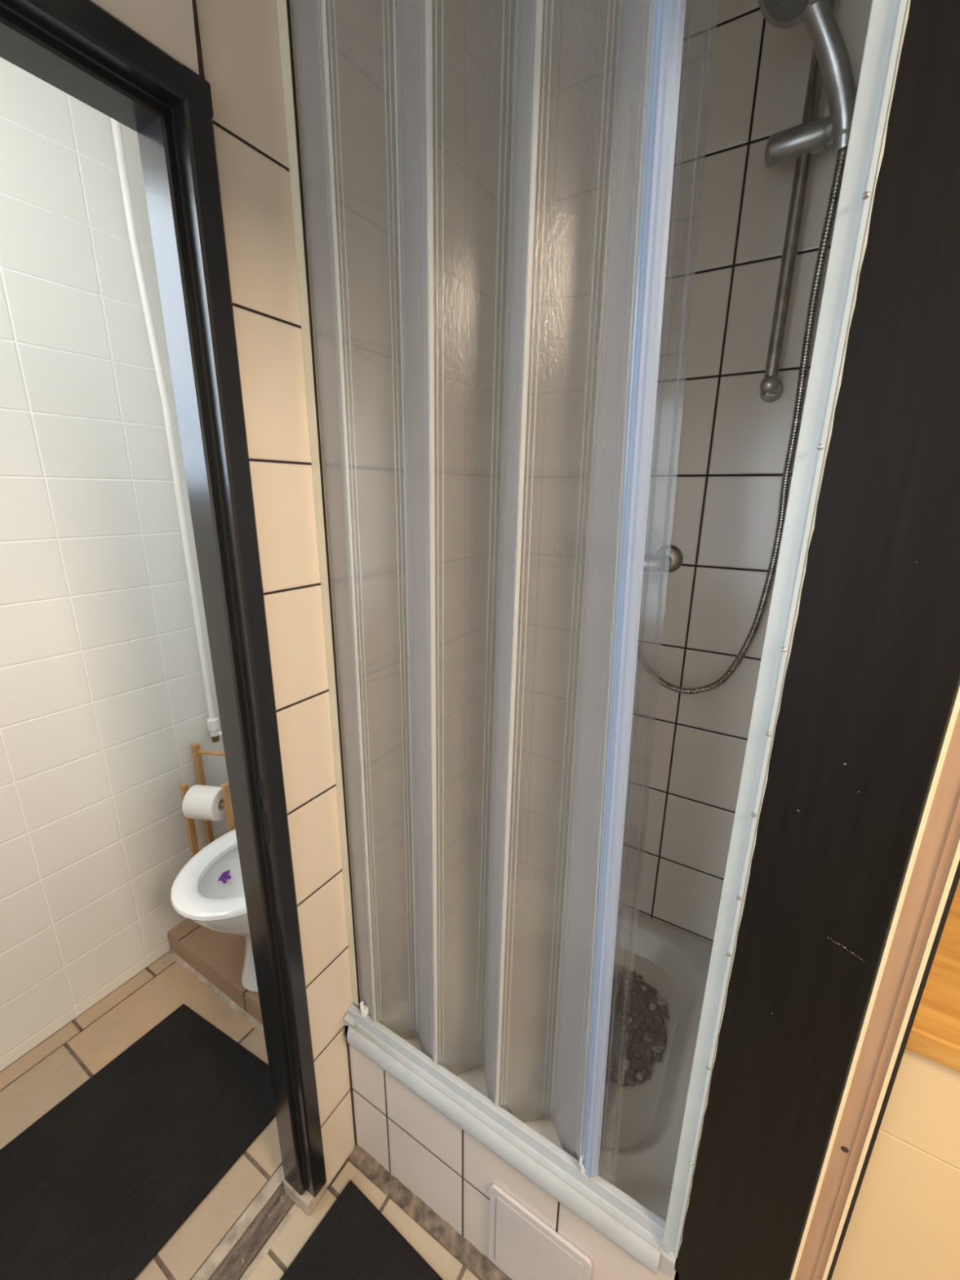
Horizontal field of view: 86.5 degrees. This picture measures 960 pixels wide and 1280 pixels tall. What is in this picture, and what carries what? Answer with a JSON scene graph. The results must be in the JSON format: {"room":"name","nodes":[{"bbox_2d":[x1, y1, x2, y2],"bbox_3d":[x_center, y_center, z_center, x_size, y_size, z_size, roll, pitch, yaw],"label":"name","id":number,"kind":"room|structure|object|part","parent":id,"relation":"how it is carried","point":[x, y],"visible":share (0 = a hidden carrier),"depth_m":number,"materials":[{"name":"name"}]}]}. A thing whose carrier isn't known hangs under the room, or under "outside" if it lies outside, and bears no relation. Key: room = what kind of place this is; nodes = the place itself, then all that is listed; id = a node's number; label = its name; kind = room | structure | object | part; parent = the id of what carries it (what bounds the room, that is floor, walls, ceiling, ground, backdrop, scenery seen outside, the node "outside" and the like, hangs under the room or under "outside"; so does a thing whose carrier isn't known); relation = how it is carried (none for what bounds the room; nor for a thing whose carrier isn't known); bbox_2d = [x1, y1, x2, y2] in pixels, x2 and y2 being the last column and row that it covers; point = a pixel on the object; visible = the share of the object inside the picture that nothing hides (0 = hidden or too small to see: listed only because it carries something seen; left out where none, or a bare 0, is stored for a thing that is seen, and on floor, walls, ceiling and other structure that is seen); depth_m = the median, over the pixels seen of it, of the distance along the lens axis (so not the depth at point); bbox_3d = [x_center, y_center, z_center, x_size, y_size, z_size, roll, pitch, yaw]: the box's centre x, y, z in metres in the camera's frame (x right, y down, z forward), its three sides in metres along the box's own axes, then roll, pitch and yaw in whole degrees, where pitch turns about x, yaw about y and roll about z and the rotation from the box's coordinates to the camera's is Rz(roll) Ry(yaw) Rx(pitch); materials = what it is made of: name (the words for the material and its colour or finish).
{"room":"bathroom","nodes":[
{"label":"bathroom","id":0,"kind":"room"},
{"bbox_2d":[0,57,228,1071],"bbox_3d":[-1.258,-0.104,1.210,0.060,2.620,2.140,10,18,30],"label":"wall","id":1,"kind":"structure","parent":0,"point":[104,705],"depth_m":1.41,"materials":[{"name":"white tile"}]},
{"bbox_2d":[110,117,222,742],"bbox_3d":[-0.900,-0.560,1.528,0.090,1.906,0.056,0,16,-2],"label":"pipe","id":2,"kind":"object","parent":1,"relation":"attached to","point":[213,724],"visible":0.82,"depth_m":1.49,"materials":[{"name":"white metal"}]},
{"bbox_2d":[167,918,262,1025],"bbox_3d":[-0.530,1.037,1.857,0.878,0.074,0.709,10,18,30],"label":"ledge","id":3,"kind":"object","parent":1,"relation":"attached to","point":[219,957],"depth_m":1.69,"materials":[{"name":"brown tile"}]},
{"bbox_2d":[179,742,235,857],"bbox_3d":[-0.897,0.682,1.769,0.192,0.647,0.119,3,16,9],"label":"paper holder","id":4,"kind":"object","parent":3,"relation":"on","point":[197,752],"visible":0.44,"depth_m":1.73,"materials":[{"name":"brown wood"}]},
{"bbox_3d":[-0.973,0.738,1.747,0.020,0.551,0.020,10,18,30],"label":"post","id":5,"kind":"part","parent":4,"relation":"part of","materials":[{"name":"brown wood"}]},
{"bbox_3d":[-0.972,0.665,1.827,0.020,0.647,0.020,10,18,30],"label":"post","id":6,"kind":"part","parent":4,"relation":"part of","materials":[{"name":"brown wood"}]},
{"bbox_2d":[182,784,225,821],"bbox_3d":[-0.895,0.534,1.677,0.104,0.106,0.106,3,16,8],"label":"toilet roll","id":7,"kind":"object","parent":4,"relation":"hanging from","point":[200,802],"visible":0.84,"depth_m":1.64,"materials":[{"name":"paper"}]},
{"bbox_3d":[-0.822,0.737,1.722,0.020,0.569,0.020,10,18,30],"label":"post","id":8,"kind":"part","parent":4,"relation":"part of","materials":[{"name":"brown wood"}]},
{"bbox_2d":[170,829,257,991],"bbox_3d":[-0.593,0.635,1.659,0.390,0.804,0.766,10,18,30],"label":"toilet","id":9,"kind":"object","parent":3,"relation":"on","point":[197,895],"visible":0.3,"depth_m":1.48,"materials":[{"name":"white ceramic"}]},
{"bbox_3d":[-0.662,0.657,1.548,0.376,0.027,0.501,10,18,30],"label":"seat","id":10,"kind":"part","parent":9,"relation":"part of","materials":[{"name":"white plastic"}]},
{"bbox_2d":[217,870,231,883],"bbox_3d":[-0.786,0.723,1.564,0.038,0.028,0.047,6,17,18],"label":"flower","id":11,"kind":"object","parent":9,"relation":"in","point":[224,877],"visible":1,"depth_m":1.56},
{"bbox_3d":[-0.652,0.858,1.625,0.352,0.393,0.506,10,18,30],"label":"bowl","id":12,"kind":"part","parent":9,"relation":"part of","materials":[{"name":"white ceramic"}]},
{"bbox_2d":[168,949,263,1032],"bbox_3d":[-0.719,1.157,1.570,0.878,0.016,0.017,10,18,30],"label":"trim","id":13,"kind":"structure","parent":1,"relation":"attached to","point":[224,997],"depth_m":1.64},
{"bbox_2d":[0,951,481,1279],"bbox_3d":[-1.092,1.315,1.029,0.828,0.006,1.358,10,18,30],"label":"floor","id":14,"kind":"structure","parent":0,"point":[39,1090],"depth_m":1.42,"materials":[{"name":"beige tile"}]},
{"bbox_2d":[0,1004,275,1279],"bbox_3d":[-0.925,1.269,1.169,0.513,0.007,0.832,10,18,30],"label":"floor mat","id":15,"kind":"object","parent":14,"relation":"on","point":[95,1188],"visible":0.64,"depth_m":1.24,"materials":[{"name":"black fabric"}]},
{"bbox_2d":[210,1183,294,1279],"bbox_3d":[-0.663,1.374,0.830,0.052,0.010,0.860,10,18,30],"label":"threshold","id":16,"kind":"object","parent":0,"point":[265,1224],"depth_m":1.11,"materials":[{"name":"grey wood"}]},
{"bbox_2d":[195,0,414,1187],"bbox_3d":[-0.653,0.141,0.374,0.040,2.620,2.684,10,18,30],"label":"wall","id":17,"kind":"structure","parent":0,"point":[240,45],"depth_m":0.80,"materials":[{"name":"beige tile"}]},
{"bbox_2d":[91,0,199,75],"bbox_3d":[-0.831,-0.744,-0.240,0.004,0.586,1.895,10,18,30],"label":"wall","id":18,"kind":"structure","parent":17,"relation":"attached to","point":[168,24],"depth_m":0.58,"materials":[{"name":"tile"}]},
{"bbox_2d":[0,0,326,1197],"bbox_3d":[-0.623,0.398,0.539,0.093,2.034,0.936,10,18,30],"label":"door frame","id":19,"kind":"structure","parent":17,"relation":"in","point":[77,47],"depth_m":0.72,"materials":[{"name":"black paint"}]},
{"bbox_3d":[-0.369,0.283,0.872,0.016,0.220,0.001,10,18,30],"label":"lock plate","id":20,"kind":"part","parent":19,"relation":"part of","materials":[{"name":"black paint"}]},
{"bbox_2d":[191,0,204,79],"bbox_3d":[-0.337,-0.757,0.598,0.002,0.170,0.007,10,18,30],"label":"trim","id":21,"kind":"structure","parent":17,"relation":"attached to","point":[201,69],"depth_m":0.61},
{"bbox_2d":[191,1164,298,1279],"bbox_3d":[-0.664,1.372,0.843,0.099,0.007,0.880,10,18,30],"label":"trim","id":22,"kind":"structure","parent":17,"relation":"attached to","point":[224,1248],"depth_m":1.11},
{"bbox_2d":[283,1177,327,1216],"bbox_3d":[-0.403,1.259,1.178,0.086,0.046,0.056,10,18,30],"label":"trim","id":23,"kind":"structure","parent":17,"relation":"attached to","point":[306,1202],"depth_m":1.15,"materials":[{"name":"beige stone"}]},
{"bbox_2d":[248,1160,479,1279],"bbox_3d":[-0.491,1.548,0.231,0.867,0.006,1.966,10,18,30],"label":"floor","id":24,"kind":"structure","parent":0,"point":[300,1227],"depth_m":1.11,"materials":[{"name":"beige tile"}]},
{"bbox_2d":[280,1180,443,1279],"bbox_3d":[-0.303,1.387,0.778,0.510,0.007,0.744,10,18,30],"label":"floor mat","id":25,"kind":"object","parent":24,"relation":"on","point":[353,1240],"visible":1,"depth_m":1.08,"materials":[{"name":"black fabric"}]},
{"bbox_2d":[348,1044,678,1279],"bbox_3d":[0.012,1.120,1.047,0.720,0.388,0.036,10,18,30],"label":"wall","id":26,"kind":"structure","parent":0,"point":[442,1164],"depth_m":1.07,"materials":[{"name":"beige tile"}]},
{"bbox_2d":[344,1025,348,1036],"bbox_3d":[-0.296,0.879,1.149,0.020,0.038,0.005,10,18,30],"label":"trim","id":27,"kind":"structure","parent":26,"relation":"attached to","point":[345,1027],"depth_m":1.15,"materials":[{"name":"black"}]},
{"bbox_2d":[346,1036,356,1145],"bbox_3d":[-0.304,1.069,1.209,0.004,0.385,0.004,10,18,30],"label":"trim","id":28,"kind":"structure","parent":26,"relation":"attached to","point":[348,1045],"depth_m":1.21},
{"bbox_2d":[348,1144,511,1279],"bbox_3d":[-0.011,1.305,1.073,0.710,0.022,0.030,10,18,30],"label":"trim","id":29,"kind":"structure","parent":26,"relation":"attached to","point":[415,1207],"depth_m":1.14,"materials":[{"name":"grey stone"}]},
{"bbox_2d":[275,0,686,1178],"bbox_3d":[-0.009,-0.018,0.779,0.607,1.924,0.093,10,18,30],"label":"shower door","id":30,"kind":"structure","parent":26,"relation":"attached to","point":[531,147],"depth_m":0.71,"materials":[{"name":"white"}]},
{"bbox_3d":[-0.232,-0.051,0.877,0.074,1.918,0.008,16,22,42],"label":"panel","id":31,"kind":"part","parent":30,"relation":"part of","materials":[{"name":"white"}]},
{"bbox_3d":[-0.166,-0.044,0.856,0.099,1.918,0.015,1,16,0],"label":"panel","id":32,"kind":"part","parent":30,"relation":"part of","materials":[{"name":"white plastic"}]},
{"bbox_3d":[-0.096,-0.032,0.816,0.014,1.918,0.106,-8,18,-29],"label":"panel","id":33,"kind":"part","parent":30,"relation":"part of","materials":[{"name":"white"}]},
{"bbox_3d":[-0.020,-0.024,0.790,0.112,1.918,0.025,-5,17,-18],"label":"panel","id":34,"kind":"part","parent":30,"relation":"part of","materials":[{"name":"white plastic"}]},
{"bbox_3d":[0.036,-0.014,0.757,0.024,1.918,0.112,-2,16,-9],"label":"panel","id":35,"kind":"part","parent":30,"relation":"part of","materials":[{"name":"white"}]},
{"bbox_3d":[0.094,-0.001,0.713,0.099,1.918,0.015,-2,16,-8],"label":"panel","id":36,"kind":"part","parent":30,"relation":"part of","materials":[{"name":"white plastic"}]},
{"bbox_3d":[0.152,0.011,0.673,0.029,1.918,0.104,-5,17,-19],"label":"panel","id":37,"kind":"part","parent":30,"relation":"part of","materials":[{"name":"white"}]},
{"bbox_2d":[343,1003,675,1278],"bbox_3d":[0.002,0.915,0.975,0.712,0.071,0.040,10,18,30],"label":"rail","id":38,"kind":"object","parent":26,"relation":"on","point":[633,1228],"visible":0.9,"depth_m":0.93,"materials":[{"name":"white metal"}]},
{"bbox_2d":[662,0,910,1257],"bbox_3d":[0.313,0.035,0.546,0.026,1.892,0.044,10,18,30],"label":"upright","id":39,"kind":"object","parent":38,"relation":"on","point":[888,19],"visible":1,"depth_m":0.49,"materials":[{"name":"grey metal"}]},
{"bbox_2d":[488,1183,592,1279],"bbox_3d":[0.108,1.187,0.977,0.207,0.232,0.009,10,18,30],"label":"hatch","id":40,"kind":"object","parent":26,"relation":"attached to","point":[522,1245],"visible":1,"depth_m":0.97,"materials":[{"name":"plastic"}]},
{"bbox_2d":[368,905,712,1221],"bbox_3d":[0.186,0.895,1.290,0.702,0.105,0.644,10,18,30],"label":"shower tray","id":41,"kind":"object","parent":26,"relation":"on","point":[642,1124],"visible":0.27,"depth_m":1.08,"materials":[{"name":"white ceramic"}]},
{"bbox_2d":[604,962,669,1087],"bbox_3d":[0.241,0.904,1.286,0.438,0.007,0.318,10,18,30],"label":"bath mat","id":42,"kind":"object","parent":41,"relation":"in","point":[637,1037],"visible":0.33,"depth_m":1.21,"materials":[{"name":"plastic"}]},
{"bbox_2d":[618,0,872,943],"bbox_3d":[0.386,-0.116,1.312,0.800,2.620,0.060,10,18,30],"label":"wall","id":43,"kind":"structure","parent":0,"point":[719,450],"depth_m":1.10,"materials":[{"name":"beige tile"}]},
{"bbox_2d":[643,544,683,573],"bbox_3d":[0.349,-0.190,1.196,0.216,0.137,0.136,10,18,30],"label":"shower mixer","id":44,"kind":"object","parent":43,"relation":"attached to","point":[668,558],"visible":0.47,"depth_m":1.19,"materials":[{"name":"silver metal"}]},
{"bbox_2d":[760,0,857,402],"bbox_3d":[0.569,-0.836,0.888,0.132,0.759,0.115,10,18,30],"label":"shower rail","id":45,"kind":"object","parent":43,"relation":"attached to","point":[798,143],"visible":0.9,"depth_m":0.89,"materials":[{"name":"silver metal"}]},
{"bbox_2d":[758,0,856,154],"bbox_3d":[0.515,-0.903,0.780,0.190,0.224,0.094,1,16,2],"label":"shower","id":46,"kind":"object","parent":45,"relation":"on","point":[818,16],"visible":0.94,"depth_m":0.79,"materials":[{"name":"grey metal"}]},
{"bbox_2d":[636,147,847,694],"bbox_3d":[0.488,-0.353,1.082,0.314,1.006,0.064,13,20,36],"label":"shower hose","id":47,"kind":"object","parent":46,"relation":"hanging from","point":[841,157],"visible":0.86,"depth_m":0.99,"materials":[{"name":"silver metal"}]},
{"bbox_3d":[0.540,-0.899,0.794,0.147,0.209,0.044,-2,16,-9],"label":"handle","id":48,"kind":"part","parent":46,"relation":"part of","materials":[{"name":"grey metal"}]},
{"bbox_3d":[1.058,1.707,-0.269,2.295,0.006,2.695,10,18,30],"label":"floor","id":49,"kind":"structure","parent":0,"visible":0},
{"bbox_2d":[831,1048,959,1279],"bbox_3d":[1.158,0.961,0.769,1.095,0.862,0.583,10,18,30],"label":"base cabinet","id":50,"kind":"object","parent":49,"relation":"on","point":[904,1223],"visible":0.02,"depth_m":0.71,"materials":[{"name":"beige laminate"}]},
{"bbox_3d":[0.771,1.017,0.686,0.535,0.612,0.018,10,18,30],"label":"door","id":51,"kind":"part","parent":50,"relation":"part of","materials":[{"name":"beige laminate"}]},
{"bbox_3d":[0.775,0.647,0.580,0.535,0.156,0.018,10,18,30],"label":"drawer","id":52,"kind":"part","parent":50,"relation":"part of","materials":[{"name":"beige laminate"}]},
{"bbox_2d":[905,879,959,1071],"bbox_3d":[1.176,0.532,0.632,1.158,0.036,0.593,10,18,30],"label":"countertop","id":53,"kind":"structure","parent":50,"relation":"on","point":[935,1033],"depth_m":0.69,"materials":[{"name":"brown wood"}]},
{"bbox_3d":[0.072,0.244,0.038,0.125,2.620,2.960,10,18,30],"label":"wall","id":54,"kind":"structure","parent":0,"visible":0},
{"bbox_2d":[674,0,959,1279],"bbox_3d":[0.377,0.387,0.608,0.132,2.040,0.030,10,18,30],"label":"door frame","id":55,"kind":"structure","parent":54,"relation":"attached to","point":[873,671],"depth_m":0.50,"materials":[{"name":"black paint"}]},
{"bbox_2d":[787,671,959,1279],"bbox_3d":[0.626,0.338,0.843,0.038,1.990,0.700,10,18,30],"label":"kitchen door","id":56,"kind":"structure","parent":54,"relation":"in","point":[931,876],"depth_m":0.55,"materials":[{"name":"beige laminate"}]}
]}

